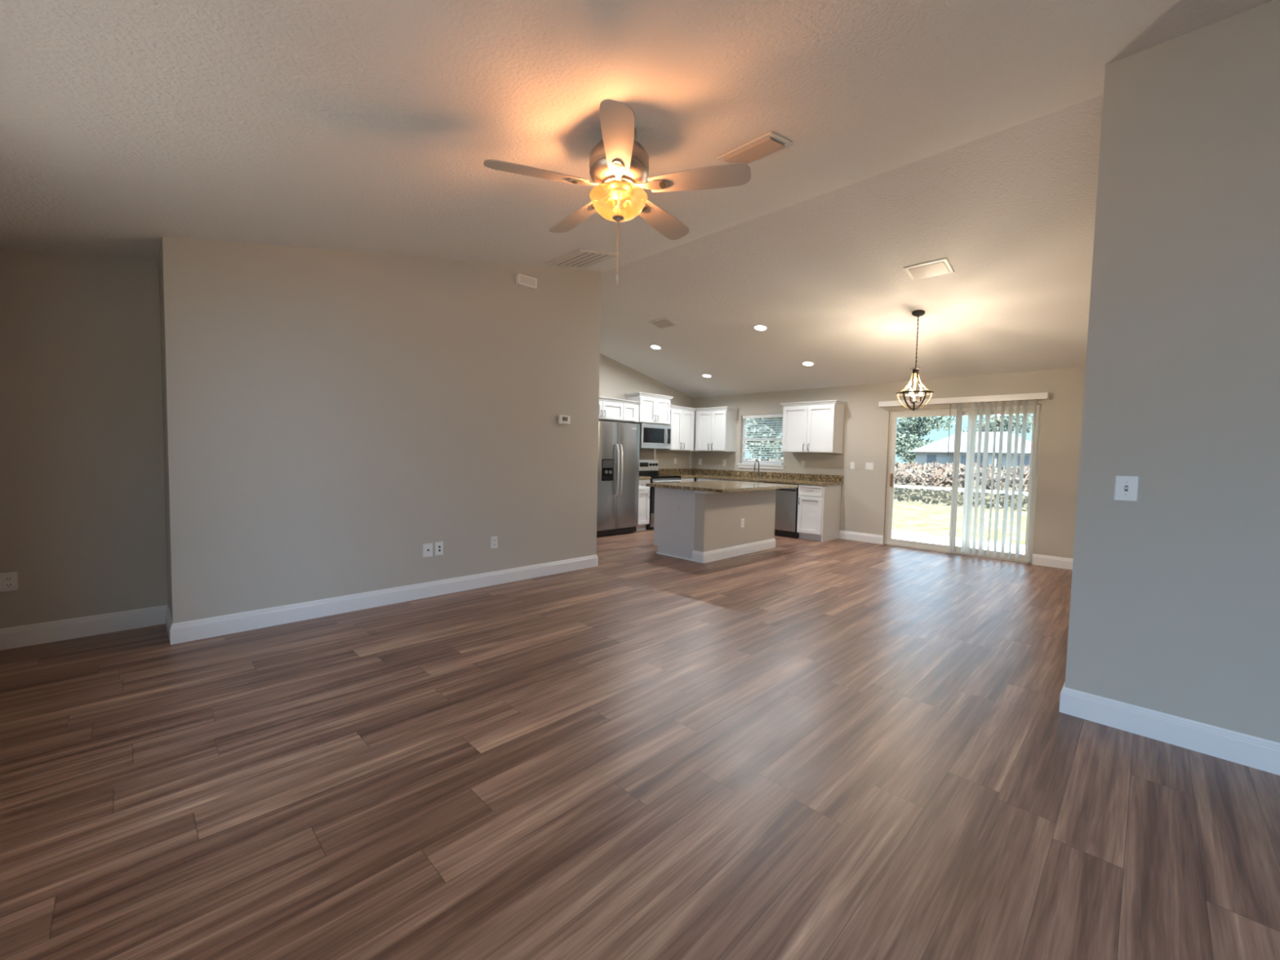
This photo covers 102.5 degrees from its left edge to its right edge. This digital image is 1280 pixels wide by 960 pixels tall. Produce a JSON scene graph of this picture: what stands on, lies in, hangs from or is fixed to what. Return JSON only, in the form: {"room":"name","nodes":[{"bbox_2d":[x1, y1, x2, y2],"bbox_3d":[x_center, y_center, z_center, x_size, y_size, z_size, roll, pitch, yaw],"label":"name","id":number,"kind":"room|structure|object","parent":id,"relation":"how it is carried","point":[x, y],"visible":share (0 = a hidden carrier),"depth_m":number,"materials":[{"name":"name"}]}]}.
{"room":"empty living room","nodes":[
{"label":"empty living room","id":0,"kind":"room"},
{"bbox_2d":[0,249,168,628],"bbox_3d":[-3.737,-0.251,3.424,0.120,2.596,0.815,4,4,45],"label":"wall","id":1,"kind":"structure","parent":0,"point":[82,513],"depth_m":3.38,"materials":[{"name":"beige paint"}]},
{"bbox_2d":[0,571,17,591],"bbox_3d":[-3.950,0.635,3.183,0.009,0.116,0.118,4,4,45],"label":"electrical outlet","id":2,"kind":"object","parent":1,"relation":"attached to","point":[9,580],"visible":1,"depth_m":3.20,"materials":[{"name":"white plastic"}]},
{"bbox_2d":[4,576,13,581],"bbox_3d":[-3.931,0.615,3.196,0.002,0.028,0.032,4,4,45],"label":"receptacle","id":3,"kind":"object","parent":2,"relation":"attached to","point":[6,578],"depth_m":3.20,"materials":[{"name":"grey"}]},
{"bbox_2d":[4,582,13,587],"bbox_3d":[-3.932,0.655,3.199,0.002,0.028,0.032,4,4,45],"label":"receptacle","id":4,"kind":"object","parent":2,"relation":"attached to","point":[6,584],"depth_m":3.20,"materials":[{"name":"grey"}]},
{"bbox_2d":[158,236,600,623],"bbox_3d":[-1.976,-0.646,4.771,0.672,3.318,3.595,4,4,45],"label":"wall","id":5,"kind":"structure","parent":0,"point":[330,416],"depth_m":4.09,"materials":[{"name":"beige paint"}]},
{"bbox_2d":[0,554,598,650],"bbox_3d":[-2.534,0.935,4.811,1.384,0.133,4.425,4,4,45],"label":"baseboard","id":6,"kind":"structure","parent":5,"relation":"attached to","point":[197,629],"depth_m":3.69,"materials":[{"name":"white wood"}]},
{"bbox_2d":[422,542,432,557],"bbox_3d":[-1.854,0.615,4.497,0.016,0.116,0.085,4,4,45],"label":"outlet","id":7,"kind":"object","parent":5,"relation":"attached to","point":[427,548],"visible":1,"depth_m":4.50,"materials":[{"name":"white plastic"}]},
{"bbox_2d":[435,541,443,555],"bbox_3d":[-1.786,0.609,4.571,0.008,0.116,0.072,4,4,45],"label":"outlet","id":8,"kind":"object","parent":5,"relation":"attached to","point":[438,545],"visible":1,"depth_m":4.57,"materials":[{"name":"white plastic"}]},
{"bbox_2d":[490,535,497,548],"bbox_3d":[-1.404,0.600,4.952,0.009,0.116,0.072,4,4,45],"label":"electrical outlet","id":9,"kind":"object","parent":5,"relation":"attached to","point":[494,540],"visible":1,"depth_m":4.95,"materials":[{"name":"white plastic"}]},
{"bbox_2d":[515,273,537,288],"bbox_3d":[-1.111,-1.947,5.036,0.045,0.096,0.210,4,4,45],"label":"door chime","id":10,"kind":"object","parent":5,"relation":"attached to","point":[521,279],"visible":1,"depth_m":5.01,"materials":[{"name":"white plastic"}]},
{"bbox_2d":[558,415,570,424],"bbox_3d":[-0.803,-0.638,5.452,0.028,0.092,0.144,4,4,45],"label":"thermostat","id":11,"kind":"object","parent":5,"relation":"attached to","point":[562,420],"visible":1,"depth_m":5.44,"materials":[{"name":"white plastic"}]},
{"bbox_2d":[0,0,1273,397],"bbox_3d":[0.911,-1.852,4.325,8.700,1.090,9.028,4,4,45],"label":"ceiling","id":12,"kind":"structure","parent":0,"point":[966,133],"depth_m":2.62,"materials":[{"name":"white paint"}]},
{"bbox_2d":[545,248,618,268],"bbox_3d":[-0.574,-2.167,5.047,0.550,0.113,0.483,4,4,45],"label":"ceiling vent","id":13,"kind":"object","parent":12,"relation":"in","point":[580,258],"visible":0.98,"depth_m":5.01,"materials":[{"name":"silver metal"}]},
{"bbox_2d":[483,98,751,284],"bbox_3d":[-0.117,-1.392,2.659,1.249,0.764,1.261,4,4,45],"label":"ceiling fan","id":14,"kind":"object","parent":12,"relation":"hanging from","point":[619,165],"visible":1,"depth_m":2.51,"materials":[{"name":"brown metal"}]},
{"bbox_2d":[649,344,662,350],"bbox_3d":[0.240,-2.030,7.854,0.186,0.044,0.189,-1,4,-40],"label":"recessed light","id":15,"kind":"object","parent":12,"relation":"in","point":[652,346],"visible":1,"depth_m":7.85,"materials":[{"name":"white plastic"}]},
{"bbox_2d":[648,317,677,328],"bbox_3d":[0.310,-2.108,6.912,0.320,0.057,0.240,4,4,45],"label":"ceiling vent","id":16,"kind":"object","parent":12,"relation":"in","point":[664,322],"visible":1,"depth_m":6.89,"materials":[{"name":"silver metal"}]},
{"bbox_2d":[701,373,712,377],"bbox_3d":[1.147,-1.786,8.808,0.186,0.044,0.189,-1,4,-40],"label":"recessed light","id":17,"kind":"object","parent":12,"relation":"in","point":[706,375],"visible":1,"depth_m":8.80,"materials":[{"name":"white"}]},
{"bbox_2d":[715,131,792,164],"bbox_3d":[0.663,-1.921,2.997,0.370,0.057,0.231,4,4,45],"label":"ceiling vent","id":18,"kind":"object","parent":12,"relation":"in","point":[771,142],"visible":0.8,"depth_m":2.96,"materials":[{"name":"silver metal"}]},
{"bbox_2d":[752,324,768,331],"bbox_3d":[1.535,-1.938,6.541,0.186,0.044,0.189,-1,4,-40],"label":"recessed light","id":19,"kind":"object","parent":12,"relation":"in","point":[759,327],"visible":1,"depth_m":6.54,"materials":[{"name":"white plastic"}]},
{"bbox_2d":[801,361,814,366],"bbox_3d":[2.448,-1.694,7.482,0.186,0.044,0.189,-1,4,-40],"label":"recessed light","id":20,"kind":"object","parent":12,"relation":"in","point":[804,363],"visible":1,"depth_m":7.48,"materials":[{"name":"white plastic"}]},
{"bbox_2d":[896,310,933,410],"bbox_3d":[2.974,-1.278,5.536,0.366,1.064,0.360,4,4,45],"label":"pendant light","id":21,"kind":"object","parent":12,"relation":"hanging from","point":[915,371],"visible":1,"depth_m":5.52,"materials":[{"name":"brown metal"}]},
{"bbox_2d":[909,387,922,407],"bbox_3d":[2.970,-0.887,5.543,0.136,0.205,0.138,4,4,45],"label":"bulb","id":22,"kind":"object","parent":21,"relation":"on","point":[911,394],"depth_m":5.52,"materials":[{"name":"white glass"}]},
{"bbox_2d":[903,257,954,280],"bbox_3d":[2.648,-1.926,4.709,0.350,0.060,0.255,4,4,45],"label":"ceiling vent","id":23,"kind":"object","parent":12,"relation":"in","point":[939,267],"visible":1,"depth_m":4.69,"materials":[{"name":"white metal"}]},
{"bbox_2d":[0,529,1279,959],"bbox_3d":[0.803,1.151,4.435,9.000,0.120,9.158,4,4,45],"label":"floor","id":24,"kind":"structure","parent":0,"point":[797,748],"depth_m":2.01,"materials":[{"name":"wood"}]},
{"bbox_2d":[596,420,639,536],"bbox_3d":[-0.544,-0.039,8.290,0.778,1.760,0.892,4,4,45],"label":"refrigerator","id":25,"kind":"object","parent":24,"relation":"on","point":[619,442],"visible":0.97,"depth_m":8.04,"materials":[{"name":"grey metal"}]},
{"bbox_2d":[636,479,650,530],"bbox_3d":[-0.151,0.408,8.801,0.658,0.872,0.315,4,4,45],"label":"base cabinet","id":26,"kind":"object","parent":24,"relation":"on","point":[644,494],"visible":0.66,"depth_m":8.63,"materials":[{"name":"white paint"}]},
{"bbox_2d":[639,475,650,479],"bbox_3d":[-0.151,-0.101,8.785,0.641,0.142,0.318,4,4,45],"label":"countertop","id":27,"kind":"structure","parent":26,"relation":"on","point":[640,477],"depth_m":8.59,"materials":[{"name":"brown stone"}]},
{"bbox_2d":[639,459,681,529],"bbox_3d":[0.265,0.239,9.158,0.658,1.190,0.760,4,4,45],"label":"stove","id":28,"kind":"object","parent":24,"relation":"on","point":[647,468],"visible":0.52,"depth_m":9.02,"materials":[{"name":"black metal"}]},
{"bbox_2d":[639,474,680,477],"bbox_3d":[0.253,-0.076,9.160,0.605,0.017,0.760,4,4,45],"label":"cooktop","id":29,"kind":"object","parent":28,"relation":"in","point":[646,475],"depth_m":9.07,"materials":[{"name":"black glass"}]},
{"bbox_2d":[680,477,693,482],"bbox_3d":[0.663,0.382,9.616,0.658,0.872,0.400,4,4,45],"label":"base cabinet","id":30,"kind":"object","parent":24,"relation":"on","point":[686,479],"visible":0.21,"depth_m":9.40,"materials":[{"name":"white paint"}]},
{"bbox_2d":[696,477,718,481],"bbox_3d":[1.411,0.399,9.596,0.508,0.872,0.658,4,4,45],"label":"base cabinet","id":31,"kind":"object","parent":24,"relation":"on","point":[698,479],"visible":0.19,"depth_m":9.41,"materials":[{"name":"white paint"}]},
{"bbox_2d":[653,487,776,563],"bbox_3d":[1.037,0.523,7.039,0.903,0.874,1.660,4,4,45],"label":"kitchen island","id":32,"kind":"object","parent":24,"relation":"on","point":[707,529],"visible":0.8,"depth_m":6.52,"materials":[{"name":"grey"}]},
{"bbox_2d":[677,502,681,512],"bbox_3d":[0.493,0.350,6.429,0.072,0.116,0.009,4,4,45],"label":"electrical outlet","id":33,"kind":"object","parent":32,"relation":"attached to","point":[679,505],"visible":1,"depth_m":6.42,"materials":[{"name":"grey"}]},
{"bbox_2d":[645,480,798,493],"bbox_3d":[1.131,0.075,6.896,1.215,0.038,1.770,4,4,45],"label":"island countertop","id":34,"kind":"structure","parent":32,"relation":"on","point":[725,486],"depth_m":6.57,"materials":[{"name":"brown stone"}]},
{"bbox_2d":[740,518,744,527],"bbox_3d":[1.346,0.563,6.725,0.009,0.116,0.072,4,4,45],"label":"electrical outlet","id":35,"kind":"object","parent":32,"relation":"attached to","point":[742,519],"visible":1,"depth_m":6.72,"materials":[{"name":"white plastic"}]},
{"bbox_2d":[718,479,764,482],"bbox_3d":[1.914,0.435,9.095,0.910,0.872,0.658,4,4,45],"label":"base cabinet","id":36,"kind":"object","parent":24,"relation":"on","point":[718,479],"visible":0.02,"depth_m":8.91,"materials":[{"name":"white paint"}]},
{"bbox_2d":[657,468,844,485],"bbox_3d":[1.773,-0.069,8.945,3.141,0.142,1.050,4,4,45],"label":"countertop","id":37,"kind":"structure","parent":36,"relation":"on","point":[769,477],"depth_m":9.05,"materials":[{"name":"brown stone"}]},
{"bbox_2d":[753,460,762,477],"bbox_3d":[2.085,-0.198,9.133,0.168,0.311,0.110,0,3,-15],"label":"faucet","id":38,"kind":"object","parent":37,"relation":"on","point":[754,469],"visible":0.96,"depth_m":9.13,"materials":[{"name":"silver metal"}]},
{"bbox_2d":[764,481,799,538],"bbox_3d":[2.469,0.477,8.549,0.625,0.868,0.608,4,4,45],"label":"dishwasher","id":39,"kind":"object","parent":24,"relation":"on","point":[786,499],"visible":0.38,"depth_m":8.24,"materials":[{"name":"silver metal"}]},
{"bbox_2d":[796,484,841,542],"bbox_3d":[2.840,0.503,8.172,0.418,0.872,0.658,4,4,45],"label":"base cabinet","id":40,"kind":"object","parent":24,"relation":"on","point":[819,506],"visible":1,"depth_m":8.00,"materials":[{"name":"white paint"}]},
{"bbox_2d":[599,353,693,468],"bbox_3d":[-0.520,-0.837,8.904,0.120,3.332,4.318,4,4,45],"label":"wall","id":41,"kind":"structure","parent":0,"point":[616,379],"depth_m":9.35,"materials":[{"name":"beige paint"}]},
{"bbox_2d":[598,396,624,421],"bbox_3d":[-0.725,-1.155,8.312,0.388,0.350,0.955,4,4,45],"label":"upper cabinet","id":42,"kind":"object","parent":41,"relation":"attached to","point":[608,411],"visible":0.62,"depth_m":8.36,"materials":[{"name":"white paint"}]},
{"bbox_2d":[611,400,640,422],"bbox_3d":[-0.255,-1.170,8.792,0.376,0.350,0.385,4,4,45],"label":"upper cabinet","id":43,"kind":"object","parent":41,"relation":"attached to","point":[630,408],"visible":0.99,"depth_m":8.69,"materials":[{"name":"white paint"}]},
{"bbox_2d":[624,391,673,425],"bbox_3d":[0.168,-1.263,9.200,0.388,0.510,0.875,4,4,45],"label":"upper cabinet","id":44,"kind":"object","parent":41,"relation":"attached to","point":[655,409],"visible":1,"depth_m":9.05,"materials":[{"name":"white paint"}]},
{"bbox_2d":[637,422,671,448],"bbox_3d":[0.174,-0.779,9.192,0.457,0.425,0.760,4,4,45],"label":"microwave","id":45,"kind":"object","parent":44,"relation":"attached to","point":[652,436],"visible":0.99,"depth_m":9.04,"materials":[{"name":"grey metal"}]},
{"bbox_2d":[655,405,695,450],"bbox_3d":[0.682,-0.967,9.737,0.388,0.815,0.760,4,4,45],"label":"upper cabinet","id":46,"kind":"object","parent":41,"relation":"attached to","point":[682,418],"visible":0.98,"depth_m":9.62,"materials":[{"name":"white paint"}]},
{"bbox_2d":[690,367,1085,559],"bbox_3d":[3.342,-0.275,8.222,6.603,2.440,0.150,4,4,45],"label":"wall","id":47,"kind":"structure","parent":0,"point":[866,424],"depth_m":7.73,"materials":[{"name":"beige paint"}]},
{"bbox_2d":[694,406,738,451],"bbox_3d":[1.434,-0.951,9.725,0.760,0.815,0.386,4,4,45],"label":"upper cabinet","id":48,"kind":"object","parent":47,"relation":"attached to","point":[715,427],"visible":1,"depth_m":9.57,"materials":[{"name":"white paint"}]},
{"bbox_2d":[737,418,784,469],"bbox_3d":[2.225,-0.694,9.290,0.962,0.970,0.160,4,4,45],"label":"window","id":49,"kind":"structure","parent":47,"relation":"in","point":[740,465],"depth_m":9.37,"materials":[{"name":"white"}]},
{"bbox_2d":[741,413,783,464],"bbox_3d":[2.210,-0.731,9.272,0.860,0.884,0.054,4,4,45],"label":"window blind","id":50,"kind":"object","parent":49,"relation":"attached to","point":[775,415],"visible":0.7,"depth_m":9.26,"materials":[{"name":"white plastic"}]},
{"bbox_2d":[800,461,804,467],"bbox_3d":[2.756,-0.264,8.694,0.072,0.116,0.009,4,4,45],"label":"electrical outlet","id":51,"kind":"object","parent":47,"relation":"attached to","point":[802,463],"visible":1,"depth_m":8.69,"materials":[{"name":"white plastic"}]},
{"bbox_2d":[779,400,847,453],"bbox_3d":[2.797,-0.852,8.367,0.972,0.815,0.386,4,4,45],"label":"upper cabinet","id":52,"kind":"object","parent":47,"relation":"attached to","point":[815,426],"visible":1,"depth_m":8.19,"materials":[{"name":"white paint"}]},
{"bbox_2d":[849,462,854,469],"bbox_3d":[3.351,-0.224,8.102,0.072,0.116,0.008,4,4,45],"label":"light switch","id":53,"kind":"object","parent":47,"relation":"attached to","point":[852,464],"visible":1,"depth_m":8.10,"materials":[{"name":"white plastic"}]},
{"bbox_2d":[865,462,873,470],"bbox_3d":[3.537,-0.210,7.917,0.118,0.116,0.008,4,4,45],"label":"light switch","id":54,"kind":"object","parent":47,"relation":"attached to","point":[868,466],"visible":1,"depth_m":7.91,"materials":[{"name":"white plastic"}]},
{"bbox_2d":[839,530,1072,569],"bbox_3d":[4.361,0.959,7.126,3.250,0.133,0.015,4,4,45],"label":"baseboard","id":55,"kind":"structure","parent":47,"relation":"attached to","point":[1037,559],"depth_m":6.49,"materials":[{"name":"white wood"}]},
{"bbox_2d":[884,404,1041,563],"bbox_3d":[4.409,0.014,7.162,1.820,2.018,0.125,4,4,45],"label":"door","id":56,"kind":"structure","parent":47,"relation":"in","point":[894,415],"depth_m":7.20,"materials":[{"name":"grey plastic"}]},
{"bbox_2d":[878,392,1048,559],"bbox_3d":[4.302,-0.067,7.085,2.000,2.121,0.110,4,4,45],"label":"vertical blind","id":57,"kind":"object","parent":47,"relation":"attached to","point":[973,402],"visible":1,"depth_m":6.81,"materials":[{"name":"white"}]},
{"bbox_2d":[1064,0,1279,742],"bbox_3d":[2.981,-0.372,1.946,1.965,3.270,0.120,4,4,45],"label":"wall","id":58,"kind":"structure","parent":0,"point":[1175,610],"depth_m":2.35,"materials":[{"name":"beige paint"}]},
{"bbox_2d":[1113,475,1139,501],"bbox_3d":[2.355,0.041,2.486,0.086,0.119,0.018,4,4,45],"label":"light switch","id":59,"kind":"object","parent":58,"relation":"attached to","point":[1126,487],"visible":1,"depth_m":2.49,"materials":[{"name":"white plastic"}]},
{"bbox_2d":[1058,687,1279,775],"bbox_3d":[2.895,1.195,1.985,1.980,0.133,0.015,4,4,45],"label":"baseboard","id":60,"kind":"structure","parent":58,"relation":"attached to","point":[1263,754],"depth_m":2.38,"materials":[{"name":"white wood"}]},
{"label":"outside","id":61,"kind":"structure","parent":0,"visible":0},
{"bbox_2d":[893,489,1026,511],"bbox_3d":[-5.958,-0.421,36.546,180.000,0.410,7.700,4,4,45],"label":"dry field","id":62,"kind":"structure","parent":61,"point":[894,500],"depth_m":16.38,"materials":[{"name":"beige plant"}]},
{"bbox_2d":[893,487,1027,511],"bbox_3d":[8.858,0.407,21.421,19.216,0.140,7.272,4,4,45],"label":"tufts","id":63,"kind":"object","parent":62,"relation":"on","point":[923,495],"visible":0.26,"depth_m":17.96,"materials":[{"name":"plant"}]},
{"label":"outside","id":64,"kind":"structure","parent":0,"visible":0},
{"bbox_2d":[766,459,1028,492],"bbox_3d":[20.685,-3.813,112.679,310.000,0.400,131.200,4,4,45],"label":"ground","id":65,"kind":"structure","parent":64,"point":[898,482],"depth_m":26.99,"materials":[{"name":"beige soil"}]},
{"bbox_2d":[746,417,783,460],"bbox_3d":[17.667,-6.631,68.781,10.815,9.852,9.516,4,4,45],"label":"tree","id":66,"kind":"object","parent":65,"relation":"on","point":[754,456],"visible":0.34,"depth_m":67.56,"materials":[{"name":"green plant"}]},
{"bbox_2d":[746,457,1030,491],"bbox_3d":[16.216,-1.073,42.406,36.887,1.624,24.356,4,4,45],"label":"dry brush","id":67,"kind":"object","parent":65,"relation":"on","point":[933,475],"visible":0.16,"depth_m":27.69,"materials":[{"name":"plant"}]},
{"bbox_2d":[895,415,955,465],"bbox_3d":[44.761,-7.473,83.953,11.726,10.904,10.567,4,4,45],"label":"tree","id":68,"kind":"object","parent":65,"relation":"on","point":[905,436],"visible":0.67,"depth_m":83.07,"materials":[{"name":"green plant"}]},
{"bbox_2d":[907,431,1031,471],"bbox_3d":[44.347,-3.724,66.921,14.800,5.150,11.900,4,4,45],"label":"house","id":69,"kind":"structure","parent":65,"relation":"on","point":[937,451],"depth_m":65.69,"materials":[{"name":"grey paint"}]},
{"bbox_2d":[961,413,1033,433],"bbox_3d":[59.619,-7.190,85.920,12.671,10.754,11.020,4,4,45],"label":"tree","id":70,"kind":"object","parent":65,"relation":"on","point":[1029,423],"visible":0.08,"depth_m":85.87,"materials":[{"name":"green plant"}]},
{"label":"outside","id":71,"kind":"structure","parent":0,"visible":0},
{"bbox_2d":[892,501,1026,545],"bbox_3d":[-0.770,0.522,20.543,90.000,0.400,7.650,4,4,45],"label":"lawn","id":72,"kind":"structure","parent":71,"point":[916,517],"depth_m":11.73,"materials":[{"name":"plant"}]},
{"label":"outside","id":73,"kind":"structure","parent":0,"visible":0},
{"bbox_2d":[891,530,1025,554],"bbox_3d":[4.352,1.044,8.699,12.000,0.120,1.890,4,4,45],"label":"patio slab","id":74,"kind":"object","parent":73,"point":[933,539],"visible":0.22,"depth_m":8.54,"materials":[{"name":"white concrete"}]},
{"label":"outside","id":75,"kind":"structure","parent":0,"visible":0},
{"bbox_2d":[893,484,1028,496],"bbox_3d":[-2.071,-0.552,40.436,180.000,0.430,3.300,4,4,45],"label":"road","id":76,"kind":"structure","parent":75,"point":[994,491],"depth_m":23.96,"materials":[{"name":"grey asphalt"}]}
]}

